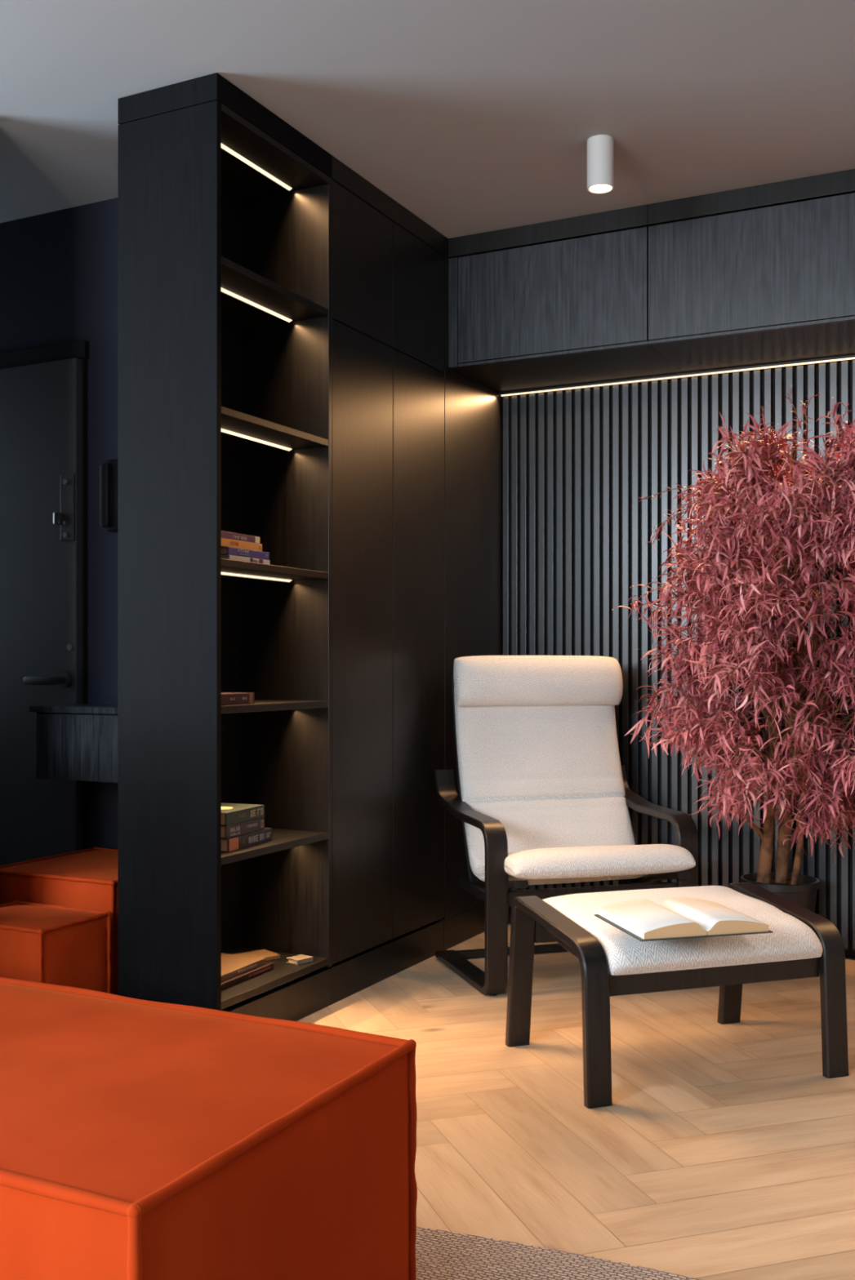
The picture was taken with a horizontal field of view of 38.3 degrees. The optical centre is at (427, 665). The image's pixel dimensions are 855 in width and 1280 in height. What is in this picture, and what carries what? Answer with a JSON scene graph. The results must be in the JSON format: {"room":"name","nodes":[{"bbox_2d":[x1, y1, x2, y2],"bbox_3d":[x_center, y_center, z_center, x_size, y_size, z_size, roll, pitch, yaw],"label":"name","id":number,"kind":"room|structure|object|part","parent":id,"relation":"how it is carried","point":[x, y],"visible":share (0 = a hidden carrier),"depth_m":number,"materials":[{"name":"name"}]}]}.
{"room":"living room","nodes":[
{"label":"living room","id":0,"kind":"room"},
{"bbox_2d":[0,197,118,849],"bbox_3d":[-1.454,-0.253,4.242,2.008,2.505,0.100,0,0,27],"label":"wall","id":1,"kind":"structure","parent":0,"point":[59,269],"depth_m":4.00,"materials":[{"name":"black paint"}]},
{"bbox_2d":[0,340,88,865],"bbox_3d":[-1.585,-0.028,4.184,1.025,2.055,0.117,0,0,27],"label":"door","id":2,"kind":"structure","parent":1,"relation":"in","point":[43,390],"depth_m":4.05,"materials":[{"name":"grey wood"}]},
{"bbox_3d":[-1.227,0.045,3.980,0.148,0.052,0.072,0,0,27],"label":"handle","id":3,"kind":"part","parent":2,"relation":"part of","materials":[{"name":"grey metal"}]},
{"bbox_3d":[-1.194,-0.475,3.977,0.016,0.040,0.029,0,0,27],"label":"lock knob","id":4,"kind":"part","parent":2,"relation":"part of","materials":[{"name":"silver metal"}]},
{"bbox_2d":[29,703,118,782],"bbox_3d":[-0.904,0.235,3.771,0.601,0.223,0.248,0,0,27],"label":"console","id":5,"kind":"object","parent":1,"relation":"attached to","point":[77,741],"visible":0.5,"depth_m":3.71,"materials":[{"name":"black wood"}]},
{"bbox_2d":[29,703,118,714],"bbox_3d":[-0.904,0.134,3.771,0.601,0.020,0.248,0,0,27],"label":"countertop","id":6,"kind":"structure","parent":5,"relation":"on","point":[104,708],"depth_m":3.74,"materials":[{"name":"black wood"}]},
{"bbox_2d":[100,458,118,531],"bbox_3d":[-0.994,-0.545,3.920,0.090,0.230,0.062,0,0,27],"label":"intercom","id":7,"kind":"object","parent":1,"relation":"attached to","point":[108,469],"visible":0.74,"depth_m":3.91,"materials":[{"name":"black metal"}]},
{"bbox_2d":[0,0,854,254],"bbox_3d":[-0.448,-1.555,1.341,6.600,0.100,7.400,0,0,27],"label":"ceiling","id":8,"kind":"structure","parent":0,"point":[473,117],"depth_m":3.19,"materials":[{"name":"grey paint"}]},
{"bbox_2d":[586,134,613,194],"bbox_3d":[0.495,-1.435,3.523,0.077,0.139,0.077,0,0,27],"label":"ceiling spotlight","id":9,"kind":"object","parent":8,"relation":"in","point":[600,148],"visible":1,"depth_m":3.49,"materials":[{"name":"grey metal"}]},
{"bbox_2d":[222,923,854,1279],"bbox_3d":[-0.448,1.040,1.341,6.400,0.080,7.200,0,0,27],"label":"floor","id":10,"kind":"structure","parent":0,"point":[719,1152],"depth_m":2.69,"materials":[{"name":"brown wood"}]},
{"bbox_2d":[0,900,111,993],"bbox_3d":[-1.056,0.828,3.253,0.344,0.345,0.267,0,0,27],"label":"sofa","id":11,"kind":"object","parent":10,"relation":"on","point":[40,943],"visible":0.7,"depth_m":3.16,"materials":[{"name":"orange fabric"}]},
{"bbox_2d":[0,846,118,995],"bbox_3d":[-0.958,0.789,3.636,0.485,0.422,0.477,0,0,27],"label":"sofa","id":12,"kind":"object","parent":10,"relation":"on","point":[86,878],"visible":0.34,"depth_m":3.44,"materials":[{"name":"orange fabric"}]},
{"bbox_2d":[118,72,332,1021],"bbox_3d":[-0.551,-0.252,3.444,0.321,2.504,0.565,0,0,27],"label":"bookcase","id":13,"kind":"object","parent":10,"relation":"on","point":[224,206],"visible":0.9,"depth_m":3.26,"materials":[{"name":"black wood"}]},
{"bbox_3d":[-0.673,-0.217,3.200,0.321,2.434,0.018,0,0,27],"label":"panel","id":14,"kind":"part","parent":13,"relation":"part of","materials":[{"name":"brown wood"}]},
{"bbox_3d":[-0.685,-0.265,3.521,0.012,2.299,0.547,0,0,27],"label":"panel","id":15,"kind":"part","parent":13,"relation":"part of","materials":[{"name":"black wood"}]},
{"bbox_2d":[221,692,254,705],"bbox_3d":[-0.559,0.088,3.255,0.126,0.030,0.176,0,0,27],"label":"book","id":16,"kind":"object","parent":13,"relation":"on","point":[227,698],"visible":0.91,"depth_m":3.24,"materials":[{"name":"red paper"}]},
{"bbox_2d":[221,555,270,564],"bbox_3d":[-0.537,-0.283,3.356,0.131,0.018,0.190,0,0,27],"label":"book","id":17,"kind":"object","parent":13,"relation":"on","point":[225,557],"visible":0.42,"depth_m":3.31,"materials":[{"name":"white paper"}]},
{"bbox_2d":[221,546,269,559],"bbox_3d":[-0.539,-0.303,3.356,0.131,0.021,0.192,0,0,27],"label":"book","id":18,"kind":"object","parent":17,"relation":"on","point":[224,550],"visible":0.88,"depth_m":3.31,"materials":[{"name":"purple paper"}]},
{"bbox_2d":[221,537,262,551],"bbox_3d":[-0.556,-0.325,3.340,0.131,0.022,0.190,0,0,27],"label":"book","id":19,"kind":"object","parent":18,"relation":"on","point":[224,542],"visible":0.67,"depth_m":3.31,"materials":[{"name":"orange paper"}]},
{"bbox_2d":[221,530,259,543],"bbox_3d":[-0.560,-0.345,3.338,0.131,0.019,0.182,0,0,27],"label":"book","id":20,"kind":"object","parent":19,"relation":"on","point":[226,535],"visible":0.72,"depth_m":3.31,"materials":[{"name":"purple paper"}]},
{"bbox_2d":[221,827,271,852],"bbox_3d":[-0.541,0.472,3.358,0.136,0.034,0.240,0,0,21],"label":"book","id":21,"kind":"object","parent":13,"relation":"on","point":[233,843],"visible":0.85,"depth_m":3.31,"materials":[{"name":"black paper"}]},
{"bbox_2d":[221,817,264,839],"bbox_3d":[-0.552,0.437,3.348,0.136,0.034,0.205,0,0,22],"label":"book","id":22,"kind":"object","parent":21,"relation":"on","point":[255,824],"visible":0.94,"depth_m":3.31,"materials":[{"name":"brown paper"}]},
{"bbox_2d":[221,802,264,826],"bbox_3d":[-0.552,0.403,3.348,0.136,0.035,0.205,0,0,22],"label":"book","id":23,"kind":"object","parent":22,"relation":"on","point":[231,813],"visible":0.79,"depth_m":3.33,"materials":[{"name":"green paper"}]},
{"bbox_2d":[221,961,273,990],"bbox_3d":[-0.592,0.849,3.378,0.201,0.016,0.320,0,0,25],"label":"book","id":24,"kind":"object","parent":13,"relation":"on","point":[268,966],"visible":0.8,"depth_m":3.36,"materials":[{"name":"black paper"}]},
{"bbox_2d":[221,952,265,982],"bbox_3d":[-0.610,0.832,3.367,0.201,0.017,0.310,0,0,25],"label":"book","id":25,"kind":"object","parent":24,"relation":"on","point":[232,965],"visible":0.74,"depth_m":3.40,"materials":[{"name":"brown paper"}]},
{"bbox_2d":[221,428,291,451],"bbox_3d":[-0.519,-0.640,3.423,0.010,0.005,0.511,0,0,27],"label":"light","id":26,"kind":"object","parent":13,"relation":"on","point":[228,431],"depth_m":3.49,"materials":[{"name":"white plastic"}]},
{"bbox_2d":[221,572,291,582],"bbox_3d":[-0.521,-0.251,3.424,0.013,0.007,0.515,0,0,27],"label":"light","id":27,"kind":"object","parent":13,"relation":"on","point":[230,574],"depth_m":3.49,"materials":[{"name":"white plastic"}]},
{"bbox_2d":[221,143,292,191],"bbox_3d":[-0.521,-1.413,3.424,0.013,0.007,0.515,0,0,27],"label":"light","id":28,"kind":"object","parent":13,"relation":"on","point":[228,149],"depth_m":3.49,"materials":[{"name":"white plastic"}]},
{"bbox_2d":[221,287,292,323],"bbox_3d":[-0.521,-1.022,3.424,0.013,0.007,0.515,0,0,27],"label":"light","id":29,"kind":"object","parent":13,"relation":"on","point":[228,291],"depth_m":3.49,"materials":[{"name":"white plastic"}]},
{"bbox_2d":[235,949,279,960],"bbox_3d":[-0.501,0.852,3.602,0.110,0.012,0.090,0,0,-38],"label":"book","id":30,"kind":"object","parent":13,"relation":"on","point":[268,955],"visible":0.54,"depth_m":3.60,"materials":[{"name":"brown paper"}]},
{"bbox_3d":[-0.546,0.868,3.442,0.308,0.020,0.529,0,0,27],"label":"shelf","id":31,"kind":"part","parent":13,"relation":"part of","materials":[{"name":"black wood"}]},
{"bbox_3d":[-0.546,0.499,3.442,0.308,0.020,0.529,0,0,27],"label":"shelf","id":32,"kind":"part","parent":13,"relation":"part of","materials":[{"name":"black wood"}]},
{"bbox_3d":[-0.546,0.113,3.442,0.308,0.020,0.529,0,0,27],"label":"shelf","id":33,"kind":"part","parent":13,"relation":"part of","materials":[{"name":"black wood"}]},
{"bbox_3d":[-0.546,-0.264,3.442,0.308,0.020,0.529,0,0,27],"label":"shelf","id":34,"kind":"part","parent":13,"relation":"part of","materials":[{"name":"black wood"}]},
{"bbox_3d":[-0.546,-0.653,3.442,0.308,0.020,0.529,0,0,27],"label":"shelf","id":35,"kind":"part","parent":13,"relation":"part of","materials":[{"name":"black wood"}]},
{"bbox_3d":[-0.546,-1.035,3.442,0.308,0.020,0.529,0,0,27],"label":"shelf","id":36,"kind":"part","parent":13,"relation":"part of","materials":[{"name":"black wood"}]},
{"bbox_3d":[-0.547,-1.425,3.452,0.321,0.018,0.547,0,0,27],"label":"panel","id":37,"kind":"part","parent":13,"relation":"part of","materials":[{"name":"black wood"}]},
{"bbox_3d":[-0.423,-0.265,3.686,0.309,2.299,0.018,0,0,27],"label":"panel","id":38,"kind":"part","parent":13,"relation":"part of","materials":[{"name":"black wood"}]},
{"bbox_2d":[285,954,312,964],"bbox_3d":[-0.370,0.851,3.561,0.050,0.014,0.060,0,0,41],"label":"book","id":39,"kind":"object","parent":13,"relation":"on","point":[299,959],"visible":1,"depth_m":3.55,"materials":[{"name":"brown paper"}]},
{"bbox_2d":[293,155,392,1004],"bbox_3d":[-0.340,-0.252,3.868,0.321,2.504,0.381,0,0,27],"label":"tall cabinet","id":40,"kind":"object","parent":10,"relation":"on","point":[362,214],"visible":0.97,"depth_m":3.79,"materials":[{"name":"black wood"}]},
{"bbox_3d":[-0.205,-1.228,3.800,0.020,0.405,0.377,0,0,27],"label":"door","id":41,"kind":"part","parent":40,"relation":"part of","materials":[{"name":"black wood"}]},
{"bbox_3d":[-0.205,-0.071,3.800,0.020,1.902,0.377,0,0,27],"label":"door","id":42,"kind":"part","parent":40,"relation":"part of","materials":[{"name":"black wood"}]},
{"bbox_2d":[386,199,444,975],"bbox_3d":[-0.169,-0.252,4.210,0.321,2.504,0.384,0,0,27],"label":"tall cabinet","id":43,"kind":"object","parent":10,"relation":"on","point":[418,248],"visible":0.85,"depth_m":4.12,"materials":[{"name":"black wood"}]},
{"bbox_3d":[-0.034,-1.228,4.143,0.020,0.405,0.380,0,0,27],"label":"door","id":44,"kind":"part","parent":43,"relation":"part of","materials":[{"name":"black wood"}]},
{"bbox_3d":[-0.034,-0.071,4.143,0.020,1.902,0.380,0,0,27],"label":"door","id":45,"kind":"part","parent":43,"relation":"part of","materials":[{"name":"black wood"}]},
{"bbox_2d":[439,236,502,950],"bbox_3d":[0.156,-0.252,4.557,0.050,2.504,0.524,0,0,27],"label":"panel","id":46,"kind":"object","parent":10,"relation":"on","point":[473,411],"visible":0.5,"depth_m":4.46,"materials":[{"name":"black wood"}]},
{"bbox_3d":[0.156,-1.276,4.557,0.050,0.456,0.524,0,0,27],"label":"panel","id":47,"kind":"part","parent":46,"relation":"part of","materials":[{"name":"black wood"}]},
{"bbox_2d":[415,1226,699,1279],"bbox_3d":[-0.056,0.995,1.008,3.800,0.008,2.200,0,0,27],"label":"rug","id":48,"kind":"object","parent":10,"relation":"on","point":[440,1255],"visible":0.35,"depth_m":2.04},
{"bbox_2d":[0,977,417,1279],"bbox_3d":[-0.896,0.560,2.241,1.929,0.860,1.196,0,0,27],"label":"ottoman","id":49,"kind":"object","parent":48,"relation":"on","point":[140,1140],"visible":1,"depth_m":1.60,"materials":[{"name":"orange fabric"}]},
{"bbox_2d":[433,655,697,995],"bbox_3d":[0.450,0.482,4.016,0.708,1.036,0.665,0,0,-16],"label":"armchair","id":50,"kind":"object","parent":10,"relation":"on","point":[544,796],"visible":0.99,"depth_m":4.14,"materials":[{"name":"fabric"}]},
{"bbox_3d":[0.132,0.677,3.964,0.068,0.643,0.559,0,0,-16],"label":"frame","id":51,"kind":"part","parent":50,"relation":"part of","materials":[{"name":"laminate"}]},
{"bbox_3d":[0.171,0.723,3.921,0.024,0.030,0.410,0,0,-16],"label":"seat rail","id":52,"kind":"part","parent":50,"relation":"part of","materials":[{"name":"laminate"}]},
{"bbox_3d":[0.189,0.391,3.954,0.044,0.725,0.636,0,0,-16],"label":"seat frame","id":53,"kind":"part","parent":50,"relation":"part of","materials":[{"name":"laminate"}]},
{"bbox_2d":[453,655,622,706],"bbox_3d":[0.385,0.051,4.236,0.608,0.174,0.124,0,0,-16],"label":"pillow","id":54,"kind":"object","parent":50,"relation":"on","point":[478,681],"depth_m":4.18,"materials":[{"name":"white fabric"}]},
{"bbox_2d":[453,690,695,884],"bbox_3d":[0.453,0.373,4.005,0.599,0.666,0.643,0,0,-16],"label":"seat cushion","id":55,"kind":"object","parent":50,"relation":"on","point":[544,767],"depth_m":4.14,"materials":[{"name":"white fabric"}]},
{"bbox_3d":[0.735,0.723,4.088,0.024,0.030,0.410,0,0,-16],"label":"seat rail","id":56,"kind":"part","parent":50,"relation":"part of","materials":[{"name":"laminate"}]},
{"bbox_3d":[0.703,0.391,4.106,0.044,0.725,0.636,0,0,-16],"label":"seat frame","id":57,"kind":"part","parent":50,"relation":"part of","materials":[{"name":"laminate"}]},
{"bbox_3d":[0.745,0.677,4.146,0.068,0.643,0.559,0,0,-16],"label":"frame","id":58,"kind":"part","parent":50,"relation":"part of","materials":[{"name":"laminate"}]},
{"bbox_2d":[505,882,848,1108],"bbox_3d":[0.616,0.799,3.123,0.702,0.404,0.503,0,0,-18],"label":"footstool","id":59,"kind":"object","parent":10,"relation":"on","point":[802,943],"visible":0.95,"depth_m":2.98,"materials":[{"name":"fabric"}]},
{"bbox_3d":[0.352,0.678,3.038,0.022,0.075,0.394,0,0,-18],"label":"rail","id":60,"kind":"part","parent":59,"relation":"part of","materials":[{"name":"laminate"}]},
{"bbox_3d":[0.313,0.800,3.023,0.062,0.403,0.501,0,0,-18],"label":"frame","id":61,"kind":"part","parent":59,"relation":"part of","materials":[{"name":"laminate"}]},
{"bbox_2d":[542,885,822,975],"bbox_3d":[0.624,0.664,3.102,0.580,0.133,0.458,0,0,-18],"label":"cushion","id":62,"kind":"object","parent":59,"relation":"on","point":[794,944],"depth_m":2.95,"materials":[{"name":"white fabric"}]},
{"bbox_2d":[594,897,772,941],"bbox_3d":[0.580,0.574,2.812,0.320,0.034,0.252,0,1,-16],"label":"open book","id":63,"kind":"object","parent":59,"relation":"on","point":[676,917],"visible":1,"depth_m":2.74,"materials":[{"name":"grey paper"}]},
{"bbox_3d":[0.920,0.800,3.226,0.062,0.403,0.501,0,0,-18],"label":"frame","id":64,"kind":"part","parent":59,"relation":"part of","materials":[{"name":"laminate"}]},
{"bbox_2d":[611,386,854,912],"bbox_3d":[1.131,0.061,3.736,1.148,1.878,0.957,0,0,29],"label":"potted tree","id":65,"kind":"object","parent":10,"relation":"on","point":[742,615],"visible":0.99,"depth_m":3.63,"materials":[{"name":"red plant"}]},
{"bbox_3d":[1.176,0.855,4.113,0.254,0.290,0.254,0,0,27],"label":"pot","id":66,"kind":"part","parent":65,"relation":"part of","materials":[{"name":"black"}]},
{"bbox_2d":[502,359,854,958],"bbox_3d":[2.099,-0.253,3.948,4.171,2.505,0.120,0,0,27],"label":"wall","id":67,"kind":"structure","parent":0,"point":[849,953],"depth_m":4.50,"materials":[{"name":"black wood"}]},
{"bbox_2d":[448,204,683,393],"bbox_3d":[0.507,-1.277,4.396,0.719,0.454,0.499,0,0,27],"label":"upper cabinet","id":68,"kind":"object","parent":67,"relation":"attached to","point":[554,312],"visible":0.99,"depth_m":4.19,"materials":[{"name":"black wood"}]},
{"bbox_3d":[0.415,-1.247,4.174,0.681,0.370,0.020,0,0,27],"label":"door","id":69,"kind":"part","parent":68,"relation":"part of","materials":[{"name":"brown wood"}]},
{"bbox_2d":[499,355,854,950],"bbox_3d":[2.100,-0.042,3.851,4.051,2.014,0.052,0,0,27],"label":"wall panel","id":70,"kind":"object","parent":67,"relation":"attached to","point":[844,364],"depth_m":4.52,"materials":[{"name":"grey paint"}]},
{"bbox_3d":[2.094,-1.043,3.838,4.051,0.012,0.022,0,0,27],"label":"wall light strip","id":71,"kind":"part","parent":70,"relation":"part of","materials":[{"name":"white plastic"}]},
{"bbox_2d":[647,168,854,373],"bbox_3d":[1.147,-1.277,4.077,0.710,0.454,0.499,0,0,27],"label":"upper cabinet","id":72,"kind":"object","parent":67,"relation":"attached to","point":[774,282],"visible":0.99,"depth_m":3.88,"materials":[{"name":"black wood"}]}
]}

